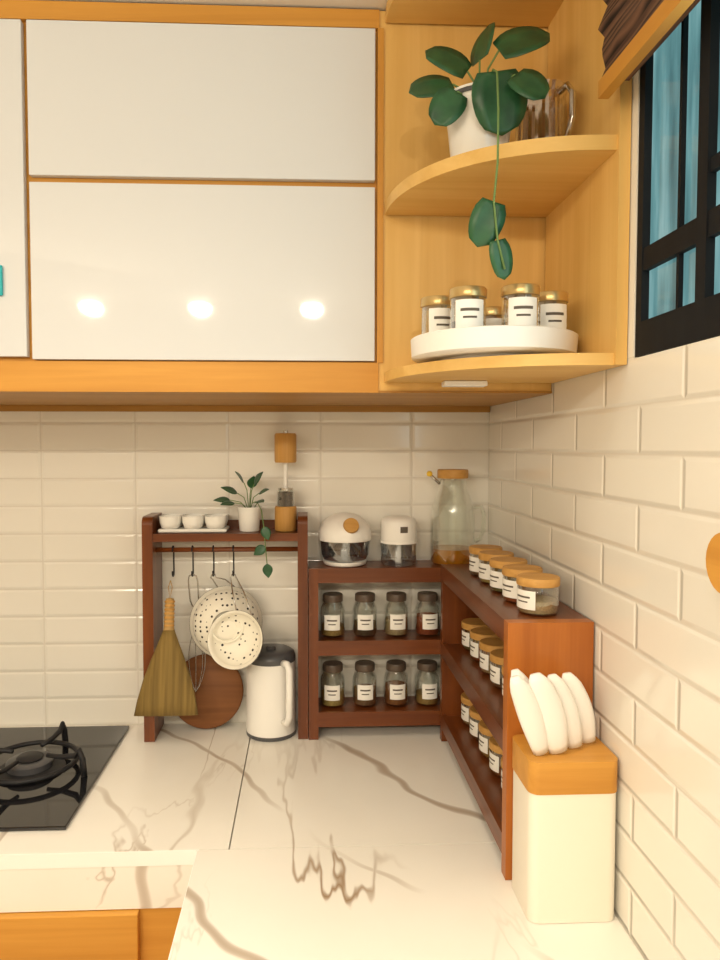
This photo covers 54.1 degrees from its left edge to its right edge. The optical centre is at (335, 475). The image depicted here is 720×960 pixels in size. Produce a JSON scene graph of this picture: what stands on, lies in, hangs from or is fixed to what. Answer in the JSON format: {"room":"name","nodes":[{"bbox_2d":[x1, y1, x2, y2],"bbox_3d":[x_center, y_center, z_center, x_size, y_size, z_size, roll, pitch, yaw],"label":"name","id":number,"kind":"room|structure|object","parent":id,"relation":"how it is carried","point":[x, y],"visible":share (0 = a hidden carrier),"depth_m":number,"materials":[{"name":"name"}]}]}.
{"room":"kitchen","nodes":[
{"label":"kitchen","id":0,"kind":"room"},
{"bbox_2d":[41,0,387,10],"bbox_3d":[-1.078,-0.881,-0.466,3.400,0.080,4.800,0,3,-2],"label":"ceiling","id":1,"kind":"structure","parent":0,"point":[380,5],"depth_m":1.37,"materials":[{"name":"white paint"}]},
{"bbox_2d":[0,411,488,726],"bbox_3d":[-1.180,0.317,1.936,3.400,2.525,0.100,0,3,-2],"label":"wall","id":2,"kind":"structure","parent":0,"point":[77,489],"depth_m":1.91,"materials":[{"name":"tile"}]},
{"bbox_2d":[0,0,551,411],"bbox_3d":[-1.167,-0.543,1.591,3.196,0.767,0.510,0,3,-2],"label":"upper cabinet","id":3,"kind":"object","parent":2,"relation":"attached to","point":[193,218],"visible":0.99,"depth_m":1.39,"materials":[{"name":"pine"},{"name":"glossy white lacquer"}]},
{"bbox_2d":[488,69,719,959],"bbox_3d":[0.571,0.417,-0.338,0.100,2.525,4.600,0,3,-2],"label":"wall","id":4,"kind":"structure","parent":0,"point":[606,482],"depth_m":1.05,"materials":[{"name":"tile"}]},
{"bbox_2d":[384,0,631,386],"bbox_3d":[0.276,-0.541,1.243,0.343,0.742,0.332,0,3,-2],"label":"corner shelf","id":5,"kind":"object","parent":4,"relation":"attached to","point":[579,181],"visible":1,"depth_m":1.22,"materials":[{"name":"brown wood"}]},
{"bbox_2d":[442,381,487,386],"bbox_3d":[0.252,-0.181,1.381,0.085,0.010,0.030,0,3,-2],"label":"led light","id":6,"kind":"object","parent":5,"relation":"attached to","point":[444,383],"depth_m":1.37,"materials":[{"name":"white plastic"}]},
{"bbox_2d":[409,22,549,279],"bbox_3d":[0.255,-0.557,1.201,0.197,0.484,0.196,-2,3,-36],"label":"potted plant","id":7,"kind":"object","parent":5,"relation":"on","point":[483,112],"visible":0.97,"depth_m":1.19,"materials":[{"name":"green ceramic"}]},
{"bbox_2d":[411,325,577,362],"bbox_3d":[0.280,-0.224,1.263,0.292,0.045,0.292,0,3,-2],"label":"turntable","id":8,"kind":"object","parent":5,"relation":"on","point":[491,340],"visible":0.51,"depth_m":1.14,"materials":[{"name":"white plastic"}]},
{"bbox_2d":[420,295,455,333],"bbox_3d":[0.182,-0.266,1.258,0.063,0.100,0.063,0,3,-2],"label":"spice jar","id":9,"kind":"object","parent":8,"relation":"on","point":[438,306],"visible":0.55,"depth_m":1.23,"materials":[{"name":"clear glass"}]},
{"bbox_2d":[449,285,486,328],"bbox_3d":[0.221,-0.263,1.183,0.063,0.100,0.063,0,3,-2],"label":"spice jar","id":10,"kind":"object","parent":8,"relation":"on","point":[469,299],"visible":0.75,"depth_m":1.16,"materials":[{"name":"clear glass"}]},
{"bbox_2d":[483,306,507,325],"bbox_3d":[0.299,-0.271,1.357,0.063,0.100,0.063,0,3,-2],"label":"spice jar","id":11,"kind":"object","parent":8,"relation":"on","point":[493,313],"visible":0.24,"depth_m":1.33,"materials":[{"name":"clear glass"}]},
{"bbox_2d":[501,283,539,325],"bbox_3d":[0.305,-0.262,1.166,0.063,0.100,0.063,0,3,-2],"label":"spice jar","id":12,"kind":"object","parent":8,"relation":"on","point":[523,306],"visible":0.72,"depth_m":1.14,"materials":[{"name":"clear glass"}]},
{"bbox_2d":[539,290,568,328],"bbox_3d":[0.370,-0.265,1.221,0.063,0.100,0.063,0,3,-2],"label":"spice jar","id":13,"kind":"object","parent":8,"relation":"on","point":[553,305],"visible":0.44,"depth_m":1.19,"materials":[{"name":"clear glass"}]},
{"bbox_2d":[515,79,575,140],"bbox_3d":[0.367,-0.612,1.251,0.091,0.149,0.112,0,3,5],"label":"glass pitcher","id":14,"kind":"object","parent":5,"relation":"on","point":[555,99],"visible":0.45,"depth_m":1.22,"materials":[{"name":"clear glass"}]},
{"bbox_2d":[635,0,719,356],"bbox_3d":[0.490,-0.488,0.520,0.016,0.659,1.094,0,3,-2],"label":"window","id":15,"kind":"structure","parent":4,"relation":"in","point":[678,268],"depth_m":0.96,"materials":[{"name":"black metal"}]},
{"bbox_2d":[598,0,699,98],"bbox_3d":[0.445,-0.694,0.502,0.050,0.288,1.132,0,3,-2],"label":"roller blind","id":16,"kind":"object","parent":15,"relation":"attached to","point":[632,31],"visible":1,"depth_m":0.97,"materials":[{"name":"brown wood"}]},
{"bbox_2d":[706,533,719,592],"bbox_3d":[0.463,0.110,0.597,0.018,0.220,0.496,0,3,-2],"label":"cutting board","id":17,"kind":"object","parent":4,"relation":"attached to","point":[713,549],"visible":1,"depth_m":0.83,"materials":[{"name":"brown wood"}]},
{"bbox_3d":[-1.078,1.711,-0.353,3.400,0.060,4.800,0,3,-2],"label":"floor","id":18,"kind":"structure","parent":0,"visible":0},
{"bbox_2d":[0,722,643,959],"bbox_3d":[-1.113,1.197,0.423,3.196,0.900,2.998,0,3,-2],"label":"countertop","id":19,"kind":"structure","parent":18,"relation":"on","point":[358,842],"depth_m":1.33,"materials":[{"name":"stone"}]},
{"bbox_2d":[0,721,128,831],"bbox_3d":[-0.906,0.655,1.631,0.720,0.074,0.506,0,3,-2],"label":"gas cooktop","id":20,"kind":"object","parent":19,"relation":"in","point":[47,773],"visible":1,"depth_m":1.60,"materials":[{"name":"black glass"}]},
{"bbox_2d":[0,759,65,785],"bbox_3d":[-0.711,0.679,1.637,0.156,0.010,0.156,0,3,-2],"label":"burner","id":21,"kind":"object","parent":20,"relation":"on","point":[55,779],"depth_m":1.59,"materials":[{"name":"grey metal"}]},
{"bbox_2d":[179,654,243,728],"bbox_3d":[-0.349,0.582,1.904,0.196,0.194,0.048,0,3,-2],"label":"round cutting board","id":22,"kind":"object","parent":19,"relation":"on","point":[219,695],"visible":0.62,"depth_m":1.90,"materials":[{"name":"brown wood"}]},
{"bbox_2d":[142,512,307,741],"bbox_3d":[-0.286,0.391,1.867,0.422,0.581,0.118,0,3,-2],"label":"utensil rack","id":23,"kind":"object","parent":19,"relation":"on","point":[152,549],"visible":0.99,"depth_m":1.81,"materials":[{"name":"brown wood"}]},
{"bbox_2d":[134,580,197,715],"bbox_3d":[-0.425,0.437,1.753,0.115,0.328,0.115,2,3,43],"label":"broom","id":24,"kind":"object","parent":23,"relation":"hanging from","point":[167,689],"visible":1,"depth_m":1.76,"materials":[{"name":"brown"}]},
{"bbox_2d":[158,513,229,532],"bbox_3d":[-0.372,0.124,1.851,0.176,0.042,0.099,0,3,-2],"label":"cup","id":25,"kind":"object","parent":23,"relation":"on","point":[194,522],"visible":1,"depth_m":1.81,"materials":[{"name":"white ceramic"}]},
{"bbox_2d":[163,513,183,525],"bbox_3d":[-0.432,0.119,1.868,0.058,0.034,0.058,0,3,-2],"label":"cup","id":26,"kind":"object","parent":25,"relation":"on","point":[174,514],"depth_m":1.86,"materials":[{"name":"white ceramic"}]},
{"bbox_2d":[185,513,205,525],"bbox_3d":[-0.373,0.119,1.871,0.058,0.034,0.058,0,3,-2],"label":"cup","id":27,"kind":"object","parent":25,"relation":"on","point":[193,514],"depth_m":1.86,"materials":[{"name":"white ceramic"}]},
{"bbox_2d":[207,513,228,525],"bbox_3d":[-0.315,0.119,1.873,0.058,0.034,0.058,0,3,-2],"label":"cup","id":28,"kind":"object","parent":25,"relation":"on","point":[213,514],"depth_m":1.87,"materials":[{"name":"white ceramic"}]},
{"bbox_2d":[188,574,205,691],"bbox_3d":[-0.372,0.417,1.866,0.046,0.327,0.044,0,3,-2],"label":"wire whisk","id":29,"kind":"object","parent":23,"relation":"hanging from","point":[195,689],"visible":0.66,"depth_m":1.89,"materials":[{"name":"silver metal"}]},
{"bbox_2d":[153,528,297,541],"bbox_3d":[-0.285,0.155,1.857,0.368,0.020,0.113,0,3,-2],"label":"shelf","id":30,"kind":"object","parent":23,"relation":"attached to","point":[232,534],"depth_m":1.80,"materials":[{"name":"brown wood"}]},
{"bbox_2d":[189,574,262,655],"bbox_3d":[-0.285,0.369,1.834,0.192,0.230,0.088,0,3,-10],"label":"colander","id":31,"kind":"object","parent":23,"relation":"hanging from","point":[217,601],"visible":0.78,"depth_m":1.82,"materials":[{"name":"metal"}]},
{"bbox_2d":[207,574,262,669],"bbox_3d":[-0.244,0.369,1.776,0.136,0.223,0.103,2,3,34],"label":"colander","id":32,"kind":"object","parent":23,"relation":"hanging from","point":[238,654],"visible":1,"depth_m":1.79,"materials":[{"name":"metal"}]},
{"bbox_2d":[208,610,262,668],"bbox_3d":[-0.249,0.415,1.784,0.144,0.144,0.046,15,-10,14],"label":"bowl","id":33,"kind":"object","parent":32,"relation":"on","point":[240,653],"depth_m":1.79,"materials":[{"name":"ceramic"}]},
{"bbox_2d":[213,471,272,577],"bbox_3d":[-0.238,0.123,1.818,0.128,0.271,0.128,-1,3,-24],"label":"potted plant","id":34,"kind":"object","parent":23,"relation":"on","point":[248,516],"visible":1,"depth_m":1.83,"materials":[{"name":"green plant"}]},
{"bbox_2d":[274,430,296,531],"bbox_3d":[-0.133,0.011,1.858,0.058,0.266,0.058,0,3,-2],"label":"pepper grinder","id":35,"kind":"object","parent":23,"relation":"on","point":[285,448],"visible":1,"depth_m":1.84,"materials":[{"name":"brown wood"}]},
{"bbox_2d":[246,643,296,741],"bbox_3d":[-0.172,0.563,1.861,0.134,0.238,0.156,0,3,-2],"label":"electric kettle","id":36,"kind":"object","parent":19,"relation":"on","point":[271,678],"visible":0.94,"depth_m":1.81,"materials":[{"name":"white plastic"}]},
{"bbox_2d":[308,560,440,739],"bbox_3d":[0.173,0.458,1.888,0.492,0.447,0.123,0,3,-2],"label":"spice rack","id":37,"kind":"object","parent":19,"relation":"on","point":[349,714],"visible":0.56,"depth_m":1.82,"materials":[{"name":"brown wood"}]},
{"bbox_2d":[321,660,344,706],"bbox_3d":[-0.009,0.554,1.885,0.065,0.109,0.066,0,3,-2],"label":"spice jar","id":38,"kind":"object","parent":37,"relation":"on","point":[331,696],"visible":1,"depth_m":1.86,"materials":[{"name":"clear glass"}]},
{"bbox_2d":[321,592,344,636],"bbox_3d":[-0.009,0.368,1.877,0.065,0.109,0.066,0,3,-2],"label":"spice jar","id":39,"kind":"object","parent":37,"relation":"on","point":[332,626],"visible":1,"depth_m":1.85,"materials":[{"name":"clear glass"}]},
{"bbox_2d":[318,512,370,566],"bbox_3d":[0.024,0.165,1.866,0.140,0.138,0.140,1,3,24],"label":"food processor","id":40,"kind":"object","parent":37,"relation":"on","point":[344,528],"visible":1,"depth_m":1.82,"materials":[{"name":"white plastic"}]},
{"bbox_2d":[320,541,369,561],"bbox_3d":[0.024,0.195,1.867,0.134,0.054,0.134,0,3,-2],"label":"bowl","id":41,"kind":"object","parent":40,"relation":"on","point":[344,557],"depth_m":1.86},
{"bbox_2d":[353,660,376,706],"bbox_3d":[0.077,0.554,1.889,0.065,0.109,0.066,0,3,-2],"label":"spice jar","id":42,"kind":"object","parent":37,"relation":"on","point":[364,695],"visible":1,"depth_m":1.87,"materials":[{"name":"clear glass"}]},
{"bbox_2d":[353,591,376,636],"bbox_3d":[0.077,0.367,1.881,0.065,0.109,0.066,0,3,-2],"label":"spice jar","id":43,"kind":"object","parent":37,"relation":"on","point":[364,626],"visible":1,"depth_m":1.86,"materials":[{"name":"clear glass"}]},
{"bbox_2d":[318,696,439,710],"bbox_3d":[0.173,0.625,1.896,0.442,0.022,0.117,0,3,-2],"label":"shelf","id":44,"kind":"object","parent":37,"relation":"attached to","point":[380,705],"depth_m":1.87,"materials":[{"name":"brown wood"}]},
{"bbox_2d":[318,560,440,576],"bbox_3d":[0.173,0.245,1.877,0.442,0.022,0.121,0,3,-2],"label":"shelf","id":45,"kind":"object","parent":37,"relation":"attached to","point":[372,568],"depth_m":1.82,"materials":[{"name":"brown wood"}]},
{"bbox_2d":[318,629,440,639],"bbox_3d":[0.173,0.438,1.888,0.442,0.022,0.117,0,3,-2],"label":"shelf","id":46,"kind":"object","parent":37,"relation":"attached to","point":[349,635],"depth_m":1.87,"materials":[{"name":"brown wood"}]},
{"bbox_2d":[384,659,407,705],"bbox_3d":[0.161,0.554,1.892,0.065,0.109,0.066,0,3,-2],"label":"spice jar","id":47,"kind":"object","parent":37,"relation":"on","point":[395,691],"visible":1,"depth_m":1.87,"materials":[{"name":"clear glass"}]},
{"bbox_2d":[384,591,407,635],"bbox_3d":[0.161,0.367,1.884,0.065,0.109,0.066,0,3,-2],"label":"spice jar","id":48,"kind":"object","parent":37,"relation":"on","point":[394,625],"visible":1,"depth_m":1.86,"materials":[{"name":"clear glass"}]},
{"bbox_2d":[380,515,416,566],"bbox_3d":[0.166,0.170,1.872,0.100,0.128,0.100,0,3,-2],"label":"food processor","id":49,"kind":"object","parent":37,"relation":"on","point":[398,530],"visible":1,"depth_m":1.84,"materials":[{"name":"white plastic"}]},
{"bbox_2d":[380,543,416,566],"bbox_3d":[0.166,0.205,1.874,0.098,0.058,0.098,0,3,-2],"label":"bowl","id":50,"kind":"object","parent":49,"relation":"attached to","point":[398,562],"depth_m":1.86,"materials":[{"name":"clear glass"}]},
{"bbox_2d":[415,659,438,705],"bbox_3d":[0.245,0.554,1.896,0.065,0.109,0.066,0,3,-2],"label":"spice jar","id":51,"kind":"object","parent":37,"relation":"on","point":[428,695],"visible":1,"depth_m":1.87,"materials":[{"name":"clear glass"}]},
{"bbox_2d":[415,591,439,635],"bbox_3d":[0.245,0.367,1.888,0.065,0.109,0.066,0,3,-2],"label":"spice jar","id":52,"kind":"object","parent":37,"relation":"on","point":[426,623],"visible":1,"depth_m":1.87,"materials":[{"name":"clear glass"}]},
{"bbox_2d":[426,469,485,565],"bbox_3d":[0.314,0.108,1.875,0.121,0.251,0.130,-2,4,-45],"label":"carafe","id":53,"kind":"object","parent":37,"relation":"on","point":[439,554],"visible":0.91,"depth_m":1.85,"materials":[{"name":"clear glass"}]},
{"bbox_2d":[440,564,593,879],"bbox_3d":[0.360,0.469,1.530,0.151,0.456,0.602,0,3,-2],"label":"spice rack","id":54,"kind":"object","parent":19,"relation":"on","point":[560,643],"visible":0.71,"depth_m":1.35,"materials":[{"name":"brown wood"}]},
{"bbox_2d":[461,692,472,724],"bbox_3d":[0.351,0.582,1.759,0.078,0.066,0.078,0,3,-2],"label":"spice jar","id":55,"kind":"object","parent":54,"relation":"on","point":[465,717],"visible":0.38,"depth_m":1.74,"materials":[{"name":"clear glass"}]},
{"bbox_2d":[461,618,487,650],"bbox_3d":[0.351,0.395,1.751,0.078,0.066,0.078,0,3,-2],"label":"spice jar","id":56,"kind":"object","parent":54,"relation":"on","point":[469,623],"visible":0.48,"depth_m":1.73,"materials":[{"name":"clear glass"}]},
{"bbox_2d":[447,716,501,821],"bbox_3d":[0.361,0.640,1.539,0.147,0.022,0.555,0,3,-2],"label":"shelf","id":57,"kind":"object","parent":54,"relation":"attached to","point":[484,785],"depth_m":1.52,"materials":[{"name":"brown wood"}]},
{"bbox_2d":[447,644,502,721],"bbox_3d":[0.361,0.454,1.531,0.147,0.022,0.555,0,3,-2],"label":"shelf","id":58,"kind":"object","parent":54,"relation":"attached to","point":[487,699],"depth_m":1.51,"materials":[{"name":"brown wood"}]},
{"bbox_2d":[469,705,485,740],"bbox_3d":[0.355,0.585,1.669,0.078,0.066,0.078,0,3,-2],"label":"spice jar","id":59,"kind":"object","parent":54,"relation":"on","point":[474,731],"visible":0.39,"depth_m":1.65,"materials":[{"name":"clear glass"}]},
{"bbox_2d":[470,627,497,661],"bbox_3d":[0.355,0.399,1.661,0.078,0.066,0.078,0,3,-2],"label":"spice jar","id":60,"kind":"object","parent":54,"relation":"on","point":[478,633],"visible":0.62,"depth_m":1.64,"materials":[{"name":"clear glass"}]},
{"bbox_2d":[469,544,502,575],"bbox_3d":[0.354,0.200,1.669,0.078,0.066,0.078,0,3,-2],"label":"spice jar","id":61,"kind":"object","parent":54,"relation":"on","point":[473,549],"visible":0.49,"depth_m":1.65,"materials":[{"name":"clear glass"}]},
{"bbox_2d":[478,720,496,757],"bbox_3d":[0.359,0.589,1.579,0.078,0.066,0.078,0,3,-2],"label":"spice jar","id":62,"kind":"object","parent":54,"relation":"on","point":[484,748],"visible":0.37,"depth_m":1.56,"materials":[{"name":"clear glass"}]},
{"bbox_2d":[479,637,503,674],"bbox_3d":[0.359,0.403,1.571,0.078,0.066,0.078,0,3,-2],"label":"spice jar","id":63,"kind":"object","parent":54,"relation":"on","point":[488,644],"visible":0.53,"depth_m":1.55,"materials":[{"name":"clear glass"}]},
{"bbox_2d":[478,550,513,583],"bbox_3d":[0.358,0.204,1.577,0.078,0.066,0.078,0,3,-2],"label":"spice jar","id":64,"kind":"object","parent":54,"relation":"on","point":[485,555],"visible":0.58,"depth_m":1.56,"materials":[{"name":"clear glass"}]},
{"bbox_2d":[489,736,502,777],"bbox_3d":[0.363,0.593,1.490,0.078,0.066,0.078,0,3,-2],"label":"spice jar","id":65,"kind":"object","parent":54,"relation":"on","point":[494,760],"visible":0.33,"depth_m":1.47,"materials":[{"name":"clear glass"}]},
{"bbox_2d":[490,649,503,688],"bbox_3d":[0.363,0.406,1.481,0.078,0.066,0.078,0,3,-2],"label":"spice jar","id":66,"kind":"object","parent":54,"relation":"on","point":[497,655],"visible":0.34,"depth_m":1.47,"materials":[{"name":"clear glass"}]},
{"bbox_2d":[501,756,502,788],"bbox_3d":[0.367,0.597,1.400,0.078,0.066,0.078,0,3,-2],"label":"spice jar","id":67,"kind":"object","parent":54,"relation":"on","point":[502,756],"visible":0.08,"depth_m":1.40,"materials":[{"name":"clear glass"}]},
{"bbox_2d":[502,665,502,696],"bbox_3d":[0.367,0.410,1.391,0.078,0.066,0.078,0,3,-2],"label":"spice jar","id":68,"kind":"object","parent":54,"relation":"on","point":[502,665],"visible":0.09,"depth_m":1.39,"materials":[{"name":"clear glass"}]},
{"bbox_2d":[489,556,527,592],"bbox_3d":[0.363,0.208,1.483,0.078,0.066,0.078,0,3,-2],"label":"spice jar","id":69,"kind":"object","parent":54,"relation":"on","point":[496,578],"visible":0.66,"depth_m":1.46,"materials":[{"name":"clear glass"}]},
{"bbox_2d":[443,566,587,631],"bbox_3d":[0.359,0.252,1.522,0.151,0.022,0.555,0,3,-2],"label":"shelf","id":70,"kind":"object","parent":54,"relation":"attached to","point":[490,605],"depth_m":1.39,"materials":[{"name":"brown wood"}]},
{"bbox_2d":[502,564,542,603],"bbox_3d":[0.367,0.212,1.388,0.078,0.066,0.078,0,3,-2],"label":"spice jar","id":71,"kind":"object","parent":54,"relation":"on","point":[509,588],"visible":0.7,"depth_m":1.37,"materials":[{"name":"clear glass"}]},
{"bbox_2d":[516,572,559,615],"bbox_3d":[0.371,0.216,1.293,0.078,0.066,0.078,0,3,-2],"label":"spice jar","id":72,"kind":"object","parent":54,"relation":"on","point":[528,602],"visible":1,"depth_m":1.27,"materials":[{"name":"clear glass"}]},
{"bbox_2d":[510,669,617,923],"bbox_3d":[0.362,0.513,1.170,0.177,0.400,0.111,0,3,-2],"label":"knife block","id":73,"kind":"object","parent":19,"relation":"on","point":[565,777],"visible":1,"depth_m":1.12,"materials":[{"name":"beige plastic"}]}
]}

